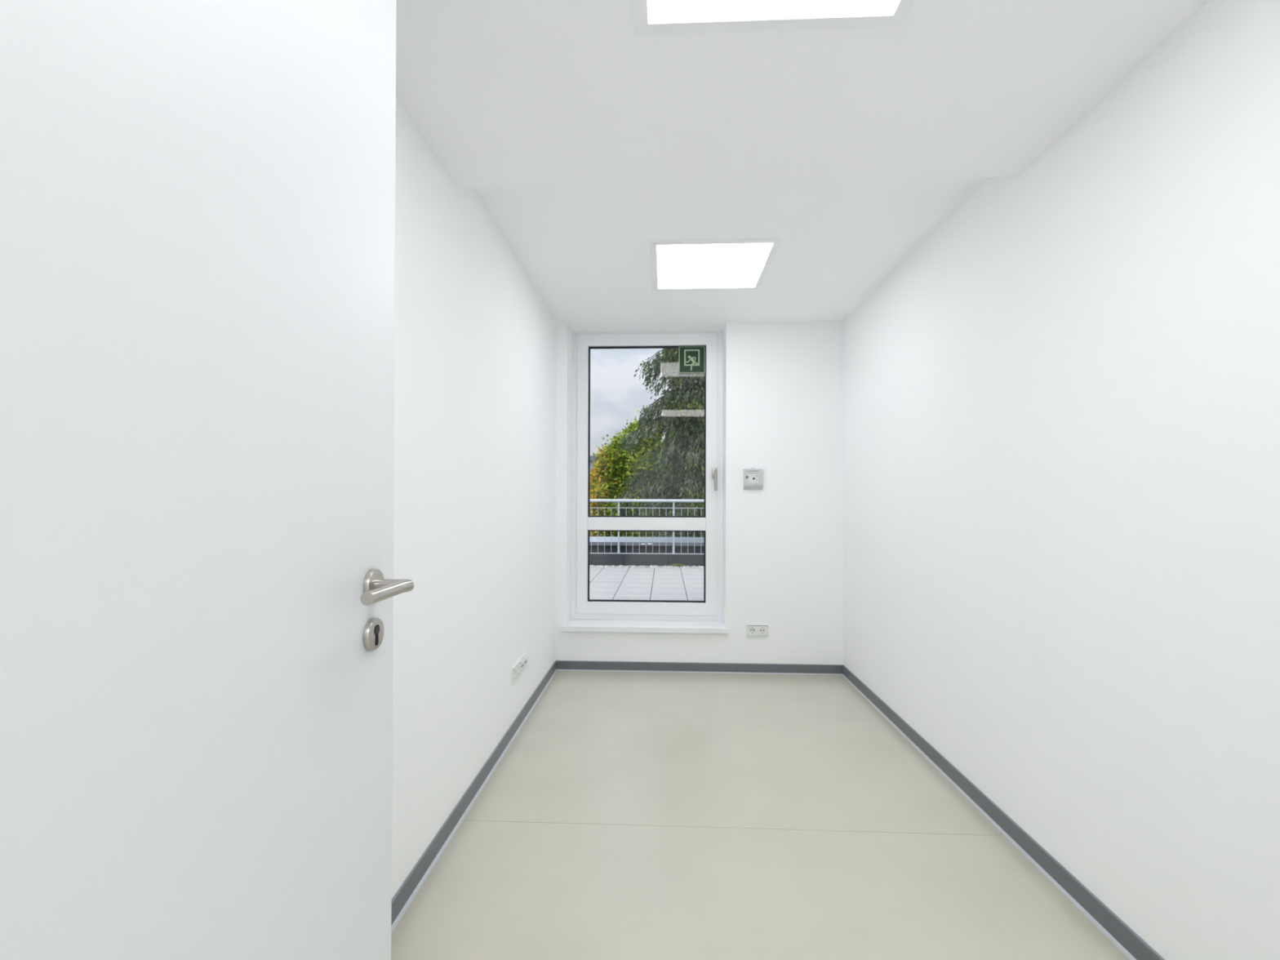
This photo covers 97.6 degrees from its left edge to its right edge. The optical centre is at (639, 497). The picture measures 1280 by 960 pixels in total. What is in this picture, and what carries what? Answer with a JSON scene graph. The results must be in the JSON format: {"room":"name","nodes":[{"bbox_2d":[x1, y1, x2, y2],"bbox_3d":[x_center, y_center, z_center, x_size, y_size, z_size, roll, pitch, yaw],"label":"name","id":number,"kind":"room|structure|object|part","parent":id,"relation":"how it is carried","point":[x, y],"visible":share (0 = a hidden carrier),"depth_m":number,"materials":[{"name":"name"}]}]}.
{"room":"empty office room","nodes":[
{"label":"empty office room","id":0,"kind":"room"},
{"bbox_2d":[391,99,556,898],"bbox_3d":[-0.798,-0.052,2.228,0.200,2.900,4.620,0,0,3],"label":"wall","id":1,"kind":"structure","parent":0,"point":[475,341],"depth_m":2.18,"materials":[{"name":"white paint"}]},
{"bbox_2d":[391,660,557,933],"bbox_3d":[-0.698,1.213,2.060,0.020,0.068,4.070,0,0,3],"label":"baseboard","id":2,"kind":"structure","parent":1,"relation":"attached to","point":[402,899],"depth_m":2.13,"materials":[{"name":"grey plastic"}]},
{"bbox_2d":[511,653,528,684],"bbox_3d":[-0.655,0.931,3.058,0.017,0.084,0.300,0,0,3],"label":"strip","id":3,"kind":"object","parent":1,"relation":"attached to","point":[521,665],"visible":1,"depth_m":3.04,"materials":[{"name":"white plastic"}]},
{"bbox_2d":[520,658,524,673],"bbox_3d":[-0.653,0.932,3.094,0.017,0.070,0.063,0,0,3],"label":"outlet","id":4,"kind":"object","parent":3,"relation":"attached to","point":[522,660],"depth_m":3.09,"materials":[{"name":"grey plastic"}]},
{"bbox_2d":[524,654,528,669],"bbox_3d":[-0.650,0.932,3.164,0.017,0.070,0.063,0,0,3],"label":"outlet","id":5,"kind":"object","parent":3,"relation":"attached to","point":[526,657],"depth_m":3.17,"materials":[{"name":"grey plastic"}]},
{"bbox_2d":[555,320,844,664],"bbox_3d":[0.431,-0.002,4.270,2.075,2.532,0.430,0,0,3],"label":"wall","id":6,"kind":"structure","parent":0,"point":[783,381],"depth_m":4.03,"materials":[{"name":"white paint"}]},
{"bbox_2d":[560,332,728,633],"bbox_3d":[0.040,-0.140,4.194,1.207,2.233,0.309,0,0,3],"label":"window","id":7,"kind":"structure","parent":6,"relation":"in","point":[711,523],"depth_m":4.26,"materials":[{"name":"white plastic"}]},
{"bbox_3d":[0.036,0.956,4.151,1.207,0.040,0.236,0,0,3],"label":"sill","id":8,"kind":"part","parent":7,"relation":"part of","materials":[{"name":"white plastic"}]},
{"bbox_3d":[0.050,0.202,4.292,0.900,0.099,0.058,0,0,3],"label":"rail","id":9,"kind":"part","parent":7,"relation":"part of","materials":[{"name":"white plastic"}]},
{"bbox_2d":[679,346,704,373],"bbox_3d":[0.397,-1.052,4.282,0.198,0.204,0.005,0,0,3],"label":"sign","id":10,"kind":"object","parent":7,"relation":"attached to","point":[691,359],"visible":1,"depth_m":4.28,"materials":[{"name":"green plastic"}]},
{"bbox_3d":[0.563,-0.181,4.229,0.040,0.082,0.012,0,0,3],"label":"handle plate","id":11,"kind":"part","parent":7,"relation":"part of","materials":[{"name":"silver metal"}]},
{"bbox_3d":[0.567,-0.128,4.198,0.023,0.160,0.056,0,0,3],"label":"handle lever","id":12,"kind":"part","parent":7,"relation":"part of","materials":[{"name":"silver metal"}]},
{"bbox_2d":[555,660,843,675],"bbox_3d":[0.417,1.228,4.038,2.075,0.068,0.020,0,0,3],"label":"baseboard","id":13,"kind":"structure","parent":6,"relation":"attached to","point":[562,665],"depth_m":4.04,"materials":[{"name":"grey plastic"}]},
{"bbox_2d":[743,467,763,489],"bbox_3d":[0.812,-0.132,4.016,0.134,0.156,0.047,0,0,3],"label":"switch box","id":14,"kind":"object","parent":6,"relation":"attached to","point":[753,477],"visible":1,"depth_m":4.00,"materials":[{"name":"grey plastic"}]},
{"bbox_3d":[0.809,-0.134,3.998,0.076,0.064,0.004,0,0,3],"label":"plate","id":15,"kind":"part","parent":14,"relation":"part of","materials":[{"name":"white plastic"}]},
{"bbox_2d":[746,624,768,636],"bbox_3d":[0.843,0.957,4.025,0.153,0.087,0.012,0,0,3],"label":"double socket","id":16,"kind":"object","parent":6,"relation":"attached to","point":[752,630],"visible":1,"depth_m":4.02,"materials":[{"name":"white plastic"}]},
{"bbox_2d":[391,670,1129,959],"bbox_3d":[0.335,1.326,2.169,2.075,0.150,4.620,0,0,3],"label":"floor","id":17,"kind":"structure","parent":0,"point":[630,815],"depth_m":2.00,"materials":[{"name":"grey"}]},
{"bbox_2d":[395,0,1209,332],"bbox_3d":[0.342,-1.334,2.185,2.075,0.330,4.620,0,0,3],"label":"ceiling","id":18,"kind":"structure","parent":0,"point":[587,140],"depth_m":1.76,"materials":[{"name":"white paint"}]},
{"bbox_2d":[649,237,782,291],"bbox_3d":[0.388,-1.270,3.096,0.650,0.010,0.652,0,0,3],"label":"recessed light","id":19,"kind":"object","parent":18,"relation":"in","point":[735,264],"visible":1,"depth_m":3.05,"materials":[{"name":"white plastic"}]},
{"bbox_2d":[633,0,914,35],"bbox_3d":[0.303,-1.171,1.073,0.659,0.010,0.652,0,0,3],"label":"recessed light","id":20,"kind":"object","parent":18,"relation":"in","point":[651,17],"visible":1,"depth_m":1.36,"materials":[{"name":"white plastic"}]},
{"bbox_2d":[647,0,899,22],"bbox_3d":[0.303,-1.172,1.073,0.591,0.005,0.584,0,0,3],"label":"diffuser","id":21,"kind":"object","parent":20,"relation":"attached to","point":[658,11],"depth_m":1.34,"materials":[{"name":"white plastic"}]},
{"bbox_2d":[843,0,1279,959],"bbox_3d":[1.475,-0.046,2.127,0.200,2.900,4.620,0,0,3],"label":"wall","id":22,"kind":"structure","parent":0,"point":[1061,407],"depth_m":1.60,"materials":[{"name":"white paint"}]},
{"bbox_2d":[841,665,1164,959],"bbox_3d":[1.355,1.219,1.970,0.020,0.068,4.070,0,0,3],"label":"baseboard","id":23,"kind":"structure","parent":22,"relation":"attached to","point":[1134,947],"depth_m":1.95,"materials":[{"name":"grey plastic"}]},
{"bbox_3d":[0.240,0.027,-0.071,2.075,2.420,0.120,0,0,3],"label":"wall","id":24,"kind":"structure","parent":0,"visible":0},
{"bbox_2d":[0,0,413,959],"bbox_3d":[-0.449,0.130,0.516,0.122,2.202,0.962,0,0,3],"label":"door","id":25,"kind":"structure","parent":24,"relation":"in","point":[198,587],"depth_m":0.58,"materials":[{"name":"white paint"}]},
{"bbox_3d":[-0.406,0.144,0.862,0.066,0.020,0.138,0,0,3],"label":"lever","id":26,"kind":"part","parent":25,"relation":"part of","materials":[{"name":"silver metal"}]},
{"label":"outside","id":27,"kind":"structure","parent":0,"visible":0},
{"bbox_3d":[2.833,4.933,64.609,120.000,0.200,110.600,0,0,3],"label":"ground","id":28,"kind":"structure","parent":27,"visible":0},
{"bbox_2d":[590,455,598,472],"bbox_3d":[-7.426,0.800,47.343,15.200,7.800,10.250,0,0,3],"label":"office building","id":29,"kind":"structure","parent":28,"relation":"on","point":[592,457],"depth_m":42.08,"materials":[{"name":"grey"}]},
{"bbox_2d":[589,404,682,537],"bbox_3d":[0.126,0.839,17.647,4.302,7.516,2.504,0,0,-13],"label":"maple tree","id":30,"kind":"object","parent":28,"relation":"on","point":[608,475],"visible":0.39,"depth_m":17.16,"materials":[{"name":"green plant"}]},
{"bbox_2d":[612,348,704,537],"bbox_3d":[1.261,-1.250,13.917,3.622,11.653,3.108,0,0,-26],"label":"conifer tree","id":31,"kind":"object","parent":28,"relation":"on","point":[683,476],"visible":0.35,"depth_m":13.56,"materials":[{"name":"green plant"}]},
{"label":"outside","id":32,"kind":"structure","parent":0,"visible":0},
{"bbox_2d":[589,567,703,600],"bbox_3d":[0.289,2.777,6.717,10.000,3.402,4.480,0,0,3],"label":"floor","id":33,"kind":"structure","parent":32,"point":[685,584],"depth_m":6.98,"materials":[{"name":"grey tile"}]},
{"bbox_2d":[589,536,703,567],"bbox_3d":[0.402,1.004,9.172,10.000,0.678,0.490,0,0,3],"label":"wall","id":34,"kind":"structure","parent":33,"relation":"on","point":[628,544],"depth_m":8.99,"materials":[{"name":"grey concrete"}]},
{"bbox_3d":[-1.335,0.993,9.054,1.136,0.190,0.021,0,0,3],"label":"foot panel","id":35,"kind":"part","parent":34,"relation":"part of","materials":[{"name":"grey metal"}]},
{"bbox_3d":[-0.516,0.995,9.018,0.496,0.190,0.021,0,0,3],"label":"foot panel","id":36,"kind":"part","parent":34,"relation":"part of","materials":[{"name":"grey metal"}]},
{"bbox_3d":[0.093,0.996,8.991,0.716,0.190,0.021,0,0,3],"label":"foot panel","id":37,"kind":"part","parent":34,"relation":"part of","materials":[{"name":"grey metal"}]},
{"bbox_2d":[589,498,704,554],"bbox_3d":[0.092,0.466,8.935,6.000,0.870,0.124,0,0,3],"label":"railing","id":38,"kind":"object","parent":34,"relation":"attached to","point":[618,500],"visible":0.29,"depth_m":8.89,"materials":[{"name":"metal"}]},
{"bbox_3d":[-0.339,0.485,8.916,0.026,0.830,0.014,0,0,3],"label":"post","id":39,"kind":"part","parent":38,"relation":"part of","materials":[{"name":"metal"}]},
{"bbox_3d":[0.089,0.892,8.894,6.000,0.014,0.012,0,0,3],"label":"rail","id":40,"kind":"part","parent":38,"relation":"part of","materials":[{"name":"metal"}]},
{"bbox_3d":[0.092,0.054,8.899,6.000,0.047,0.047,0,0,3],"label":"rail","id":41,"kind":"part","parent":38,"relation":"part of","materials":[{"name":"metal"}]},
{"bbox_3d":[0.091,0.169,8.899,6.000,0.011,0.008,0,0,3],"label":"rail","id":42,"kind":"part","parent":38,"relation":"part of","materials":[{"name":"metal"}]},
{"bbox_3d":[0.533,0.487,8.877,0.026,0.830,0.014,0,0,3],"label":"post","id":43,"kind":"part","parent":38,"relation":"part of","materials":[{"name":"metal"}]},
{"bbox_3d":[0.733,0.998,8.963,0.556,0.190,0.021,0,0,3],"label":"foot panel","id":44,"kind":"part","parent":34,"relation":"part of","materials":[{"name":"grey metal"}]},
{"bbox_2d":[589,564,703,568],"bbox_3d":[0.235,1.097,8.831,5.123,0.039,0.268,0,0,3],"label":"gravel","id":45,"kind":"object","parent":33,"relation":"on","point":[591,566],"visible":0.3,"depth_m":8.82,"materials":[{"name":"white gravel"}]},
{"bbox_2d":[666,563,686,566],"bbox_3d":[0.598,1.064,8.873,0.459,0.057,0.181,0,0,3],"label":"moss","id":46,"kind":"object","parent":45,"relation":"on","point":[674,564],"visible":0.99,"depth_m":8.85,"materials":[{"name":"green plant"}]}
]}

